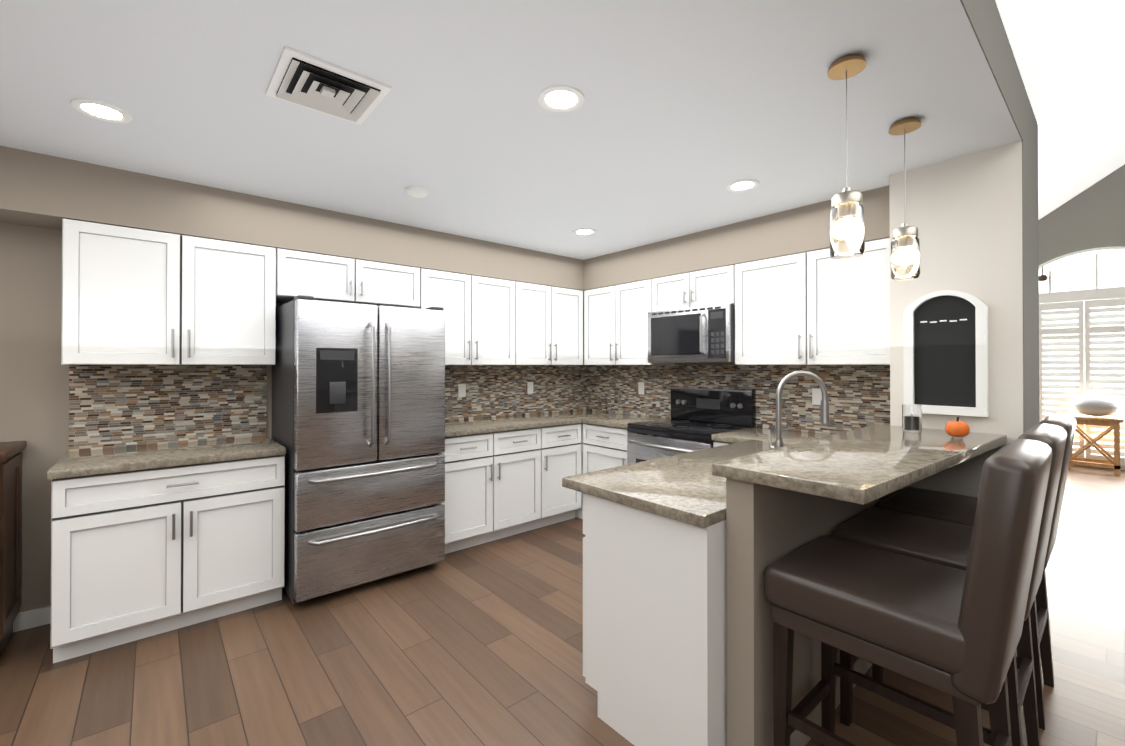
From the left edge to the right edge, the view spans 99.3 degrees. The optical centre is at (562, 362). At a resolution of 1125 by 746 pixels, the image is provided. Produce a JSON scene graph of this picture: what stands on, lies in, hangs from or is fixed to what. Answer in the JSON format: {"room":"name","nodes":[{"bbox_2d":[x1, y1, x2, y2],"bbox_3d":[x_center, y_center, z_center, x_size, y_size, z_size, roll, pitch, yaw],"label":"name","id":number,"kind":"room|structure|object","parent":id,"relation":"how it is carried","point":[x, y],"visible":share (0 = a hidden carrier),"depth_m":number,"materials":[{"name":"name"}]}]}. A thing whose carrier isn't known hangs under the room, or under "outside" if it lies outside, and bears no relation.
{"room":"kitchen","nodes":[
{"label":"kitchen","id":0,"kind":"room"},
{"bbox_2d":[0,222,583,612],"bbox_3d":[-2.492,0.063,2.953,7.320,2.700,0.150,0,0,-41],"label":"wall","id":1,"kind":"structure","parent":0,"point":[34,393],"depth_m":2.56,"materials":[{"name":"beige paint"}]},
{"bbox_2d":[13,606,50,631],"bbox_3d":[-3.975,1.360,1.569,3.276,0.090,0.014,0,0,-41],"label":"baseboard","id":2,"kind":"structure","parent":1,"relation":"attached to","point":[32,618],"depth_m":2.55,"materials":[{"name":"white"}]},
{"bbox_2d":[69,365,266,451],"bbox_3d":[-2.371,0.253,2.948,0.939,0.480,0.010,0,0,-41],"label":"backsplash","id":3,"kind":"structure","parent":1,"relation":"attached to","point":[115,406],"depth_m":2.90,"materials":[{"name":"tile"}]},
{"bbox_2d":[61,219,582,364],"bbox_3d":[-1.250,-0.353,3.676,3.585,0.740,0.366,0,0,-41],"label":"upper cabinet","id":4,"kind":"object","parent":1,"relation":"attached to","point":[132,296],"visible":0.94,"depth_m":2.88,"materials":[{"name":"white wood"}]},
{"bbox_2d":[445,365,584,420],"bbox_3d":[-0.525,0.261,4.526,2.004,0.480,0.014,0,0,-41],"label":"backsplash","id":5,"kind":"structure","parent":1,"relation":"attached to","point":[471,391],"depth_m":4.55,"materials":[{"name":"tile"}]},
{"bbox_2d":[0,146,583,296],"bbox_3d":[-2.380,-0.879,2.734,7.200,0.298,0.335,0,0,-41],"label":"soffit","id":6,"kind":"structure","parent":0,"point":[43,191],"depth_m":2.87,"materials":[{"name":"beige paint"}]},
{"bbox_2d":[0,0,1021,259],"bbox_3d":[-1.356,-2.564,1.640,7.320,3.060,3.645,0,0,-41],"label":"ceiling","id":7,"kind":"structure","parent":0,"point":[680,118],"depth_m":1.91,"materials":[{"name":"white paint"}]},
{"bbox_2d":[70,98,131,122],"bbox_3d":[-1.885,-1.028,1.958,0.184,0.008,0.184,0,0,-41],"label":"recessed light","id":8,"kind":"object","parent":7,"relation":"in","point":[99,110],"visible":1,"depth_m":1.95,"materials":[{"name":"white plastic"}]},
{"bbox_2d":[266,46,390,124],"bbox_3d":[-0.887,-1.023,1.806,0.350,0.020,0.350,0,0,-41],"label":"ceiling vent","id":9,"kind":"object","parent":7,"relation":"in","point":[299,78],"visible":1,"depth_m":1.78,"materials":[{"name":"white metal"}]},
{"bbox_2d":[405,186,427,197],"bbox_3d":[-0.867,-1.012,2.844,0.130,0.032,0.130,0,0,-41],"label":"smoke detector","id":10,"kind":"object","parent":7,"relation":"attached to","point":[416,192],"visible":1,"depth_m":2.81,"materials":[{"name":"white plastic"}]},
{"bbox_2d":[537,85,583,111],"bbox_3d":[-0.006,-1.029,1.869,0.184,0.008,0.184,0,0,-41],"label":"recessed light","id":11,"kind":"object","parent":7,"relation":"in","point":[560,98],"visible":1,"depth_m":1.86,"materials":[{"name":"white plastic"}]},
{"bbox_2d":[573,228,595,234],"bbox_3d":[0.173,-1.019,3.720,0.184,0.008,0.184,0,0,-41],"label":"recessed light","id":12,"kind":"object","parent":7,"relation":"in","point":[585,231],"visible":1,"depth_m":3.71,"materials":[{"name":"white"}]},
{"bbox_2d":[726,179,759,191],"bbox_3d":[1.042,-1.024,2.767,0.184,0.008,0.184,0,0,-41],"label":"recessed light","id":13,"kind":"object","parent":7,"relation":"in","point":[742,185],"visible":1,"depth_m":2.76,"materials":[{"name":"white"}]},
{"bbox_2d":[827,55,865,259],"bbox_3d":[0.977,-0.699,1.642,0.116,0.670,0.116,0,0,-41],"label":"pendant light","id":14,"kind":"object","parent":7,"relation":"hanging from","point":[847,234],"visible":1,"depth_m":1.61,"materials":[{"name":"glass"}]},
{"bbox_2d":[888,118,921,279],"bbox_3d":[1.469,-0.697,2.051,0.116,0.670,0.116,0,0,-41],"label":"pendant light","id":15,"kind":"object","parent":7,"relation":"hanging from","point":[905,253],"visible":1,"depth_m":2.02,"materials":[{"name":"clear glass"}]},
{"bbox_2d":[0,465,1124,745],"bbox_3d":[2.581,1.457,1.925,13.700,0.100,8.400,0,0,-41],"label":"floor","id":16,"kind":"structure","parent":0,"point":[478,645],"depth_m":2.20,"materials":[{"name":"brown wood"}]},
{"bbox_2d":[0,441,26,655],"bbox_3d":[-3.059,0.908,2.023,0.995,1.000,0.486,0,0,-41],"label":"sideboard","id":17,"kind":"object","parent":16,"relation":"on","point":[10,527],"visible":1,"depth_m":2.35,"materials":[{"name":"brown wood"}]},
{"bbox_2d":[51,455,284,662],"bbox_3d":[-2.160,0.971,2.698,0.940,0.880,0.656,0,0,-41],"label":"base cabinet","id":18,"kind":"object","parent":16,"relation":"on","point":[138,554],"visible":0.92,"depth_m":2.43,"materials":[{"name":"white wood"}]},
{"bbox_2d":[47,436,285,479],"bbox_3d":[-2.170,0.511,2.704,0.949,0.040,0.637,0,0,-41],"label":"countertop","id":19,"kind":"structure","parent":18,"relation":"on","point":[112,460],"depth_m":2.56,"materials":[{"name":"stone"}]},
{"bbox_2d":[271,295,444,603],"bbox_3d":[-1.367,0.517,3.238,0.913,1.795,0.817,0,0,-41],"label":"fridge","id":20,"kind":"object","parent":16,"relation":"on","point":[358,415],"visible":1,"depth_m":2.92,"materials":[{"name":"grey metal"}]},
{"bbox_2d":[442,423,580,553],"bbox_3d":[-0.546,0.979,4.080,1.400,0.880,0.656,0,0,-41],"label":"base cabinet","id":21,"kind":"object","parent":16,"relation":"on","point":[502,484],"visible":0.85,"depth_m":3.81,"materials":[{"name":"white wood"}]},
{"bbox_2d":[445,409,614,436],"bbox_3d":[-0.314,0.520,4.291,2.021,0.040,0.641,0,0,-41],"label":"countertop","id":22,"kind":"structure","parent":21,"relation":"on","point":[453,428],"depth_m":4.07,"materials":[{"name":"stone"}]},
{"bbox_2d":[575,423,731,518],"bbox_3d":[0.754,0.979,4.090,0.656,0.880,2.332,0,0,-41],"label":"base cabinet","id":23,"kind":"object","parent":16,"relation":"on","point":[603,447],"visible":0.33,"depth_m":4.14,"materials":[{"name":"white wood"}]},
{"bbox_2d":[583,413,667,428],"bbox_3d":[0.600,0.520,4.287,0.637,0.040,0.518,0,0,-41],"label":"countertop","id":24,"kind":"structure","parent":23,"relation":"on","point":[618,420],"depth_m":4.22,"materials":[{"name":"stone"}]},
{"bbox_2d":[711,427,775,440],"bbox_3d":[1.357,0.515,3.401,0.641,0.040,0.274,0,0,-41],"label":"countertop","id":25,"kind":"structure","parent":23,"relation":"on","point":[750,432],"depth_m":3.35,"materials":[{"name":"stone"}]},
{"bbox_2d":[583,493,726,745],"bbox_3d":[0.564,0.968,2.001,0.771,0.880,0.589,0,0,-41],"label":"base cabinet","id":26,"kind":"object","parent":16,"relation":"on","point":[654,634],"visible":0.38,"depth_m":1.66,"materials":[{"name":"white wood"}]},
{"bbox_2d":[562,430,830,527],"bbox_3d":[1.068,0.510,2.508,2.242,0.040,0.707,0,0,-41],"label":"countertop","id":27,"kind":"structure","parent":26,"relation":"on","point":[688,488],"depth_m":1.96,"materials":[{"name":"stone"}]},
{"bbox_2d":[768,370,829,448],"bbox_3d":[1.130,0.263,2.308,0.215,0.453,0.232,0,0,-41],"label":"faucet","id":28,"kind":"object","parent":27,"relation":"on","point":[824,416],"visible":0.81,"depth_m":2.28,"materials":[{"name":"silver metal"}]},
{"bbox_2d":[627,387,755,464],"bbox_3d":[0.989,0.815,3.771,0.712,1.205,0.760,0,0,-41],"label":"range","id":29,"kind":"object","parent":16,"relation":"on","point":[698,419],"visible":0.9,"depth_m":3.76,"materials":[{"name":"black metal"}]},
{"bbox_2d":[765,439,1052,745],"bbox_3d":[1.007,0.811,1.430,0.460,1.187,0.620,0,0,-41],"label":"bar stool","id":30,"kind":"object","parent":16,"relation":"on","point":[955,633],"visible":1,"depth_m":1.28,"materials":[{"name":"brown leather"}]},
{"bbox_2d":[832,424,1066,745],"bbox_3d":[1.425,0.813,1.787,0.460,1.187,0.620,0,0,-41],"label":"bar stool","id":31,"kind":"object","parent":16,"relation":"on","point":[942,542],"visible":0.38,"depth_m":1.72,"materials":[{"name":"brown leather"}]},
{"bbox_2d":[879,414,1075,729],"bbox_3d":[1.843,0.815,2.145,0.460,1.187,0.620,0,0,-41],"label":"bar stool","id":32,"kind":"object","parent":16,"relation":"on","point":[950,507],"visible":0.23,"depth_m":2.07,"materials":[{"name":"brown leather"}]},
{"bbox_2d":[1064,414,1123,475],"bbox_3d":[7.052,1.071,6.361,0.480,0.720,0.540,0,0,-41],"label":"console table","id":33,"kind":"object","parent":16,"relation":"on","point":[1112,422],"visible":0.65,"depth_m":6.22,"materials":[{"name":"brown wood"}]},
{"bbox_2d":[1074,397,1118,415],"bbox_3d":[7.072,0.581,6.341,0.220,0.260,0.400,0,0,-41],"label":"pillow","id":34,"kind":"object","parent":33,"relation":"on","point":[1094,406],"visible":1,"depth_m":6.28,"materials":[{"name":"grey fabric"}]},
{"bbox_2d":[675,363,735,364],"bbox_3d":[1.257,-1.331,4.117,0.120,5.500,2.970,0,0,-41],"label":"wall","id":35,"kind":"structure","parent":0,"point":[705,364],"depth_m":4.07,"materials":[{"name":"beige"}]},
{"bbox_2d":[584,238,889,364],"bbox_3d":[1.178,-0.353,3.826,0.366,0.740,2.631,0,0,-41],"label":"upper cabinet","id":36,"kind":"object","parent":35,"relation":"attached to","point":[820,307],"visible":0.88,"depth_m":3.27,"materials":[{"name":"white wood"}]},
{"bbox_2d":[648,304,734,362],"bbox_3d":[1.091,-0.215,3.864,0.446,0.425,0.754,0,0,-41],"label":"over-the-range microwave","id":37,"kind":"object","parent":36,"relation":"attached to","point":[705,334],"visible":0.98,"depth_m":3.70,"materials":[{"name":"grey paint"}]},
{"bbox_2d":[585,365,889,434],"bbox_3d":[1.204,0.259,4.064,0.014,0.480,2.966,0,0,-41],"label":"backsplash","id":38,"kind":"structure","parent":35,"relation":"attached to","point":[858,395],"depth_m":3.63,"materials":[{"name":"tile"}]},
{"bbox_2d":[584,185,889,290],"bbox_3d":[1.201,-0.874,3.830,0.335,0.298,2.610,0,0,-41],"label":"soffit","id":39,"kind":"structure","parent":0,"point":[803,229],"depth_m":3.49,"materials":[{"name":"beige paint"}]},
{"bbox_2d":[726,478,903,745],"bbox_3d":[1.185,0.893,2.073,1.608,1.030,0.095,0,0,-41],"label":"wall","id":40,"kind":"structure","parent":0,"point":[766,526],"depth_m":1.57,"materials":[{"name":"beige paint"}]},
{"bbox_2d":[712,424,1006,504],"bbox_3d":[1.296,0.357,1.923,1.638,0.040,0.540,0,0,-41],"label":"countertop","id":41,"kind":"structure","parent":40,"relation":"on","point":[865,465],"depth_m":1.64,"materials":[{"name":"stone"}]},
{"bbox_2d":[902,404,921,431],"bbox_3d":[1.744,0.275,2.386,0.080,0.130,0.080,0,0,-41],"label":"candle jar","id":42,"kind":"object","parent":41,"relation":"on","point":[911,417],"visible":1,"depth_m":2.35,"materials":[{"name":"clear glass"}]},
{"bbox_2d":[945,417,969,436],"bbox_3d":[1.814,0.293,2.196,0.090,0.091,0.087,0,0,-41],"label":"decor","id":43,"kind":"object","parent":41,"relation":"on","point":[957,428],"visible":1,"depth_m":2.17,"materials":[{"name":"orange"}]},
{"bbox_2d":[889,141,1022,655],"bbox_3d":[2.200,-1.339,2.624,0.630,5.500,0.525,0,0,-41],"label":"wall","id":44,"kind":"structure","parent":0,"point":[964,214],"depth_m":2.35,"materials":[{"name":"white paint"}]},
{"bbox_2d":[903,290,988,416],"bbox_3d":[1.930,-0.053,2.419,0.033,0.625,0.335,0,0,-41],"label":"chalkboard","id":45,"kind":"object","parent":44,"relation":"attached to","point":[945,351],"visible":0.92,"depth_m":2.41,"materials":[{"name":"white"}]},
{"bbox_2d":[960,0,1039,432],"bbox_3d":[-0.169,0.039,0.240,7.320,2.719,0.004,0,0,-41],"label":"wall","id":46,"kind":"structure","parent":0,"point":[985,20],"depth_m":2.25,"materials":[{"name":"grey paint"}]},
{"bbox_2d":[1039,267,1072,280],"bbox_3d":[6.953,-1.283,6.920,0.100,0.205,0.589,0,0,-41],"label":"fan","id":47,"kind":"object","parent":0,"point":[1042,277],"visible":0.9,"depth_m":6.88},
{"bbox_2d":[995,0,1124,219],"bbox_3d":[3.296,-3.587,1.117,13.700,4.540,6.200,0,0,-41],"label":"ceiling","id":48,"kind":"structure","parent":0,"point":[1069,55],"depth_m":2.39,"materials":[{"name":"white paint"}]},
{"bbox_2d":[1038,164,1124,264],"bbox_3d":[8.356,-1.823,5.538,0.150,6.500,6.350,0,0,-41],"label":"wall","id":49,"kind":"structure","parent":0,"point":[1092,216],"depth_m":6.64,"materials":[{"name":"grey paint"}]},
{"bbox_2d":[1039,246,1124,465],"bbox_3d":[7.120,-0.071,6.801,0.068,3.010,2.570,0,0,-41],"label":"window","id":50,"kind":"structure","parent":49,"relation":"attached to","point":[1081,332],"depth_m":6.64,"materials":[{"name":"white painted wood"}]}
]}

